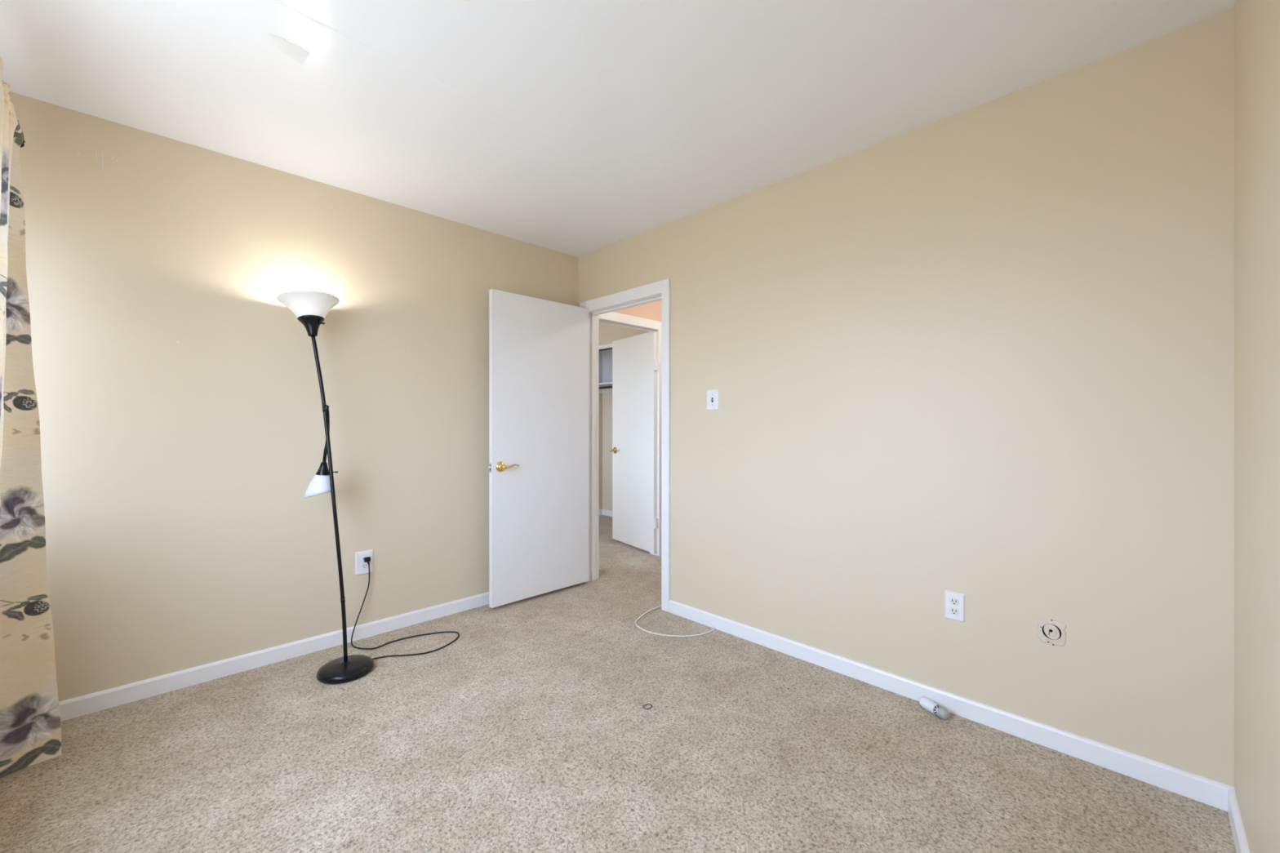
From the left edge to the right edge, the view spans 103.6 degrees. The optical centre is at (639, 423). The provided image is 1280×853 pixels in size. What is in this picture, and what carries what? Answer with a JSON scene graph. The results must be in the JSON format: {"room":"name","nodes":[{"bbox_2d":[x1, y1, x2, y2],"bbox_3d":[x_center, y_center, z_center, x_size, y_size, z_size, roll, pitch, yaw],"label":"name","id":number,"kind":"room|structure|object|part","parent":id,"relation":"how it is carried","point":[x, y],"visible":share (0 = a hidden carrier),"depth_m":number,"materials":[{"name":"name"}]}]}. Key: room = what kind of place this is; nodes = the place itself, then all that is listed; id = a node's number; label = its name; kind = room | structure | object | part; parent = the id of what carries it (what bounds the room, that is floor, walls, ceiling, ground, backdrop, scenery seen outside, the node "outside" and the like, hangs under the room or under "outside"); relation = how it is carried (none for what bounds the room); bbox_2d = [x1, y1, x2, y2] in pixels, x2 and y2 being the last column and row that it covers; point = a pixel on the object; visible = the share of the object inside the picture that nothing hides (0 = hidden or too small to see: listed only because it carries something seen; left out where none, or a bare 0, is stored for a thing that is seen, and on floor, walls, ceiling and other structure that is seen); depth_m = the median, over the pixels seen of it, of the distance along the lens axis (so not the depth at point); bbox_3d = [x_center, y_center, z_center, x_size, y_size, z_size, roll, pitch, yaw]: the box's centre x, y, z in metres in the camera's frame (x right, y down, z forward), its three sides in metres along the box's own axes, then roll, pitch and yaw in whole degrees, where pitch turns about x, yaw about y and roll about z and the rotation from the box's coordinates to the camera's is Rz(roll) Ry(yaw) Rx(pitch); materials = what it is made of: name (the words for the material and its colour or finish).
{"room":"empty bedroom","nodes":[
{"label":"empty bedroom","id":0,"kind":"room"},
{"bbox_2d":[8,91,661,702],"bbox_3d":[-0.830,-0.041,3.551,4.890,2.440,0.134,0,0,-45],"label":"wall","id":1,"kind":"structure","parent":0,"point":[183,436],"depth_m":2.38,"materials":[{"name":"beige paint"}]},
{"bbox_2d":[58,591,488,721],"bbox_3d":[-1.455,1.141,2.833,2.790,0.075,0.014,0,0,-45],"label":"baseboard","id":2,"kind":"structure","parent":1,"relation":"attached to","point":[88,704],"depth_m":2.40,"materials":[{"name":"white wood"}]},
{"bbox_2d":[355,549,373,575],"bbox_3d":[-1.518,0.765,2.773,0.090,0.126,0.008,0,0,-45],"label":"electrical outlet","id":3,"kind":"object","parent":1,"relation":"attached to","point":[361,566],"visible":1,"depth_m":2.77,"materials":[{"name":"white plastic"}]},
{"bbox_2d":[361,563,368,568],"bbox_3d":[-1.516,0.785,2.772,0.034,0.029,0.004,0,0,-45],"label":"receptacle","id":4,"kind":"object","parent":3,"relation":"attached to","point":[364,566],"depth_m":2.77,"materials":[{"name":"white plastic"}]},
{"bbox_2d":[599,311,661,555],"bbox_3d":[-0.124,0.135,4.267,0.830,2.087,0.117,0,0,-45],"label":"door frame","id":5,"kind":"structure","parent":1,"relation":"attached to","point":[611,317],"depth_m":4.48,"materials":[{"name":"white wood"}]},
{"bbox_2d":[609,330,657,553],"bbox_3d":[-0.079,0.166,4.760,0.098,1.982,0.726,0,0,-35],"label":"door","id":6,"kind":"structure","parent":1,"relation":"in","point":[634,362],"depth_m":4.73,"materials":[{"name":"white paint"}]},
{"bbox_3d":[-0.266,0.266,4.999,0.067,0.068,0.067,0,0,-45],"label":"handle","id":7,"kind":"part","parent":6,"relation":"part of","materials":[{"name":"gold metal"}]},
{"bbox_2d":[599,393,602,509],"bbox_3d":[-0.700,-0.041,6.367,0.520,2.440,0.080,0,0,-45],"label":"wall","id":8,"kind":"structure","parent":0,"point":[600,394],"depth_m":6.50,"materials":[{"name":"beige paint"}]},
{"bbox_2d":[602,392,612,511],"bbox_3d":[-0.025,-0.041,6.113,0.080,2.440,2.370,0,0,-45],"label":"wall","id":9,"kind":"structure","parent":0,"point":[606,397],"depth_m":6.45,"materials":[{"name":"beige paint"}]},
{"bbox_2d":[599,349,612,382],"bbox_3d":[0.044,-0.872,5.780,0.290,0.780,1.800,0,0,-45],"label":"window","id":10,"kind":"structure","parent":9,"relation":"attached to","point":[605,356],"depth_m":6.45,"materials":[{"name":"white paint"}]},
{"bbox_2d":[599,382,612,393],"bbox_3d":[0.005,-0.436,5.749,0.390,0.090,1.790,0,0,-45],"label":"closet shelf","id":11,"kind":"object","parent":9,"relation":"attached to","point":[606,384],"visible":0.1,"depth_m":6.37,"materials":[{"name":"white paint"}]},
{"bbox_2d":[599,386,612,389],"bbox_3d":[-0.055,-0.433,5.674,0.028,0.027,1.769,0,0,-45],"label":"closet rod","id":12,"kind":"object","parent":11,"relation":"attached to","point":[602,387],"visible":0.02,"depth_m":6.01,"materials":[{"name":"silver metal"}]},
{"bbox_2d":[602,509,612,516],"bbox_3d":[0.142,1.144,5.878,0.014,0.070,1.800,0,0,-45],"label":"baseboard","id":13,"kind":"structure","parent":9,"relation":"attached to","point":[607,513],"depth_m":6.43,"materials":[{"name":"white wood"}]},
{"bbox_2d":[0,515,1235,852],"bbox_3d":[-0.312,1.209,3.413,5.550,0.060,6.000,0,0,-45],"label":"floor","id":14,"kind":"structure","parent":0,"point":[531,731],"depth_m":1.74,"materials":[{"name":"beige carpet"}]},
{"bbox_2d":[276,290,459,684],"bbox_3d":[-1.356,0.276,2.590,0.808,1.803,0.480,0,0,-45],"label":"floor lamp","id":15,"kind":"object","parent":14,"relation":"on","point":[310,308],"visible":1,"depth_m":2.42,"materials":[{"name":"black metal"}]},
{"bbox_3d":[-1.618,-0.561,2.461,0.256,0.130,0.253,0,0,-45],"label":"lamp shade","id":16,"kind":"part","parent":15,"relation":"part of","materials":[{"name":"white glass"}]},
{"bbox_2d":[297,315,324,337],"bbox_3d":[-1.604,-0.472,2.455,0.112,0.098,0.111,0,0,-45],"label":"socket","id":17,"kind":"object","parent":15,"relation":"attached to","point":[312,323],"depth_m":2.43,"materials":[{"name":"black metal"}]},
{"bbox_3d":[-1.562,0.303,2.456,0.130,0.116,0.130,0,0,-45],"label":"lamp shade","id":18,"kind":"part","parent":15,"relation":"part of","materials":[{"name":"white plastic"}]},
{"bbox_3d":[-1.524,0.046,2.445,0.032,0.301,0.054,0,0,-45],"label":"reading arm","id":19,"kind":"part","parent":15,"relation":"part of","materials":[{"name":"black metal"}]},
{"bbox_2d":[315,462,337,475],"bbox_3d":[-1.532,0.222,2.456,0.086,0.070,0.086,0,0,-45],"label":"socket","id":20,"kind":"object","parent":15,"relation":"attached to","point":[323,470],"depth_m":2.44,"materials":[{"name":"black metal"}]},
{"bbox_3d":[-1.256,0.964,2.647,0.552,0.427,0.328,0,0,-9],"label":"cord","id":21,"kind":"part","parent":15,"relation":"part of","materials":[{"name":"black rubber"}]},
{"bbox_2d":[635,605,715,636],"bbox_3d":[0.183,1.170,2.950,0.361,0.014,0.465,0,0,-45],"label":"cable","id":22,"kind":"object","parent":14,"relation":"on","point":[637,619],"visible":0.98,"depth_m":2.82,"materials":[{"name":"plastic"}]},
{"bbox_2d":[919,696,949,719],"bbox_3d":[1.196,1.157,2.046,0.042,0.042,0.115,0,0,-19],"label":"fitting","id":23,"kind":"object","parent":14,"relation":"on","point":[932,707],"visible":1,"depth_m":2.03,"materials":[{"name":"white plastic"}]},
{"bbox_2d":[0,0,1235,257],"bbox_3d":[-0.312,-1.291,3.413,5.550,0.061,6.000,0,0,-45],"label":"ceiling","id":24,"kind":"structure","parent":0,"point":[577,128],"depth_m":1.85,"materials":[{"name":"white paint"}]},
{"bbox_2d":[599,322,649,345],"bbox_3d":[-0.448,-0.041,5.694,0.070,2.440,2.370,0,0,-45],"label":"wall","id":25,"kind":"structure","parent":0,"point":[608,333],"depth_m":5.48,"materials":[{"name":"beige paint"}]},
{"bbox_2d":[599,343,612,351],"bbox_3d":[-0.305,-0.848,5.540,0.063,0.057,1.650,0,0,-45],"label":"trim","id":26,"kind":"structure","parent":25,"relation":"attached to","point":[605,347],"depth_m":5.58,"materials":[{"name":"white wood"}]},
{"bbox_2d":[577,8,1234,786],"bbox_3d":[0.728,-0.041,2.685,0.100,2.440,3.358,0,0,-45],"label":"wall","id":27,"kind":"structure","parent":0,"point":[984,353],"depth_m":1.97,"materials":[{"name":"beige paint"}]},
{"bbox_2d":[488,288,588,608],"bbox_3d":[-0.654,0.156,3.430,0.811,1.998,0.141,0,0,-45],"label":"door","id":28,"kind":"structure","parent":27,"relation":"in","point":[538,467],"depth_m":3.38,"materials":[{"name":"white paint"}]},
{"bbox_3d":[-0.862,0.274,3.169,0.068,0.068,0.062,0,0,-45],"label":"handle","id":29,"kind":"part","parent":28,"relation":"part of","materials":[{"name":"gold metal"}]},
{"bbox_3d":[-0.812,0.270,3.191,0.102,0.026,0.023,0,0,-45],"label":"lever","id":30,"kind":"part","parent":28,"relation":"part of","materials":[{"name":"gold metal"}]},
{"bbox_2d":[579,278,670,612],"bbox_3d":[-0.090,0.136,3.507,0.133,2.085,0.898,0,0,-45],"label":"door frame","id":31,"kind":"structure","parent":27,"relation":"attached to","point":[660,290],"depth_m":3.33,"materials":[{"name":"white wood"}]},
{"bbox_2d":[706,389,719,410],"bbox_3d":[0.418,-0.138,2.914,0.016,0.119,0.088,0,0,-45],"label":"light switch","id":32,"kind":"object","parent":27,"relation":"attached to","point":[713,395],"visible":1,"depth_m":2.91,"materials":[{"name":"white plastic"}]},
{"bbox_2d":[669,600,1234,811],"bbox_3d":[0.993,1.141,2.337,0.014,0.075,2.290,0,0,-45],"label":"baseboard","id":33,"kind":"structure","parent":27,"relation":"attached to","point":[1202,789],"depth_m":1.94,"materials":[{"name":"white wood"}]},
{"bbox_2d":[944,590,964,622],"bbox_3d":[1.280,0.744,2.050,0.008,0.113,0.072,0,0,-45],"label":"electrical outlet","id":34,"kind":"object","parent":27,"relation":"attached to","point":[954,602],"visible":1,"depth_m":2.05,"materials":[{"name":"white plastic"}]},
{"bbox_2d":[949,607,959,615],"bbox_3d":[1.279,0.764,2.049,0.004,0.029,0.034,0,0,-45],"label":"receptacle","id":35,"kind":"object","parent":34,"relation":"attached to","point":[953,611],"depth_m":2.05,"materials":[{"name":"white plastic"}]},
{"bbox_2d":[949,597,959,605],"bbox_3d":[1.279,0.725,2.049,0.004,0.029,0.034,0,0,-45],"label":"receptacle","id":36,"kind":"object","parent":34,"relation":"attached to","point":[953,601],"depth_m":2.05,"materials":[{"name":"white plastic"}]},
{"bbox_2d":[1036,617,1066,646],"bbox_3d":[1.498,0.759,1.832,0.007,0.096,0.084,0,0,-45],"label":"jack","id":37,"kind":"object","parent":27,"relation":"attached to","point":[1053,629],"visible":1,"depth_m":1.83,"materials":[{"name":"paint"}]},
{"bbox_3d":[1.498,0.758,1.832,0.006,0.056,0.047,0,0,-45],"label":"round plate","id":38,"kind":"part","parent":37,"relation":"part of","materials":[{"name":"paint"}]},
{"bbox_2d":[1234,0,1279,852],"bbox_3d":[0.814,-0.041,0.475,2.890,2.440,0.100,0,0,-45],"label":"wall","id":39,"kind":"structure","parent":0,"point":[1256,22],"depth_m":1.21,"materials":[{"name":"beige paint"}]},
{"bbox_2d":[1227,788,1249,852],"bbox_3d":[0.804,1.141,0.546,2.776,0.075,0.014,0,0,-45],"label":"baseboard","id":40,"kind":"structure","parent":39,"relation":"attached to","point":[1238,833],"depth_m":1.41,"materials":[{"name":"white wood"}]},
{"bbox_3d":[-1.349,-0.041,0.674,0.100,2.440,3.228,0,0,-45],"label":"wall window","id":41,"kind":"structure","parent":0,"visible":0},
{"bbox_3d":[-1.389,-1.021,0.884,0.137,0.070,2.627,0,0,-45],"label":"curtain rod","id":42,"kind":"object","parent":41,"relation":"attached to","visible":0},
{"bbox_2d":[0,57,61,777],"bbox_3d":[-1.967,0.042,1.555,0.165,2.262,0.704,0,0,-39],"label":"curtain","id":43,"kind":"object","parent":42,"relation":"hanging from","point":[30,728],"visible":1,"depth_m":1.74,"materials":[{"name":"fabric"}]}
]}

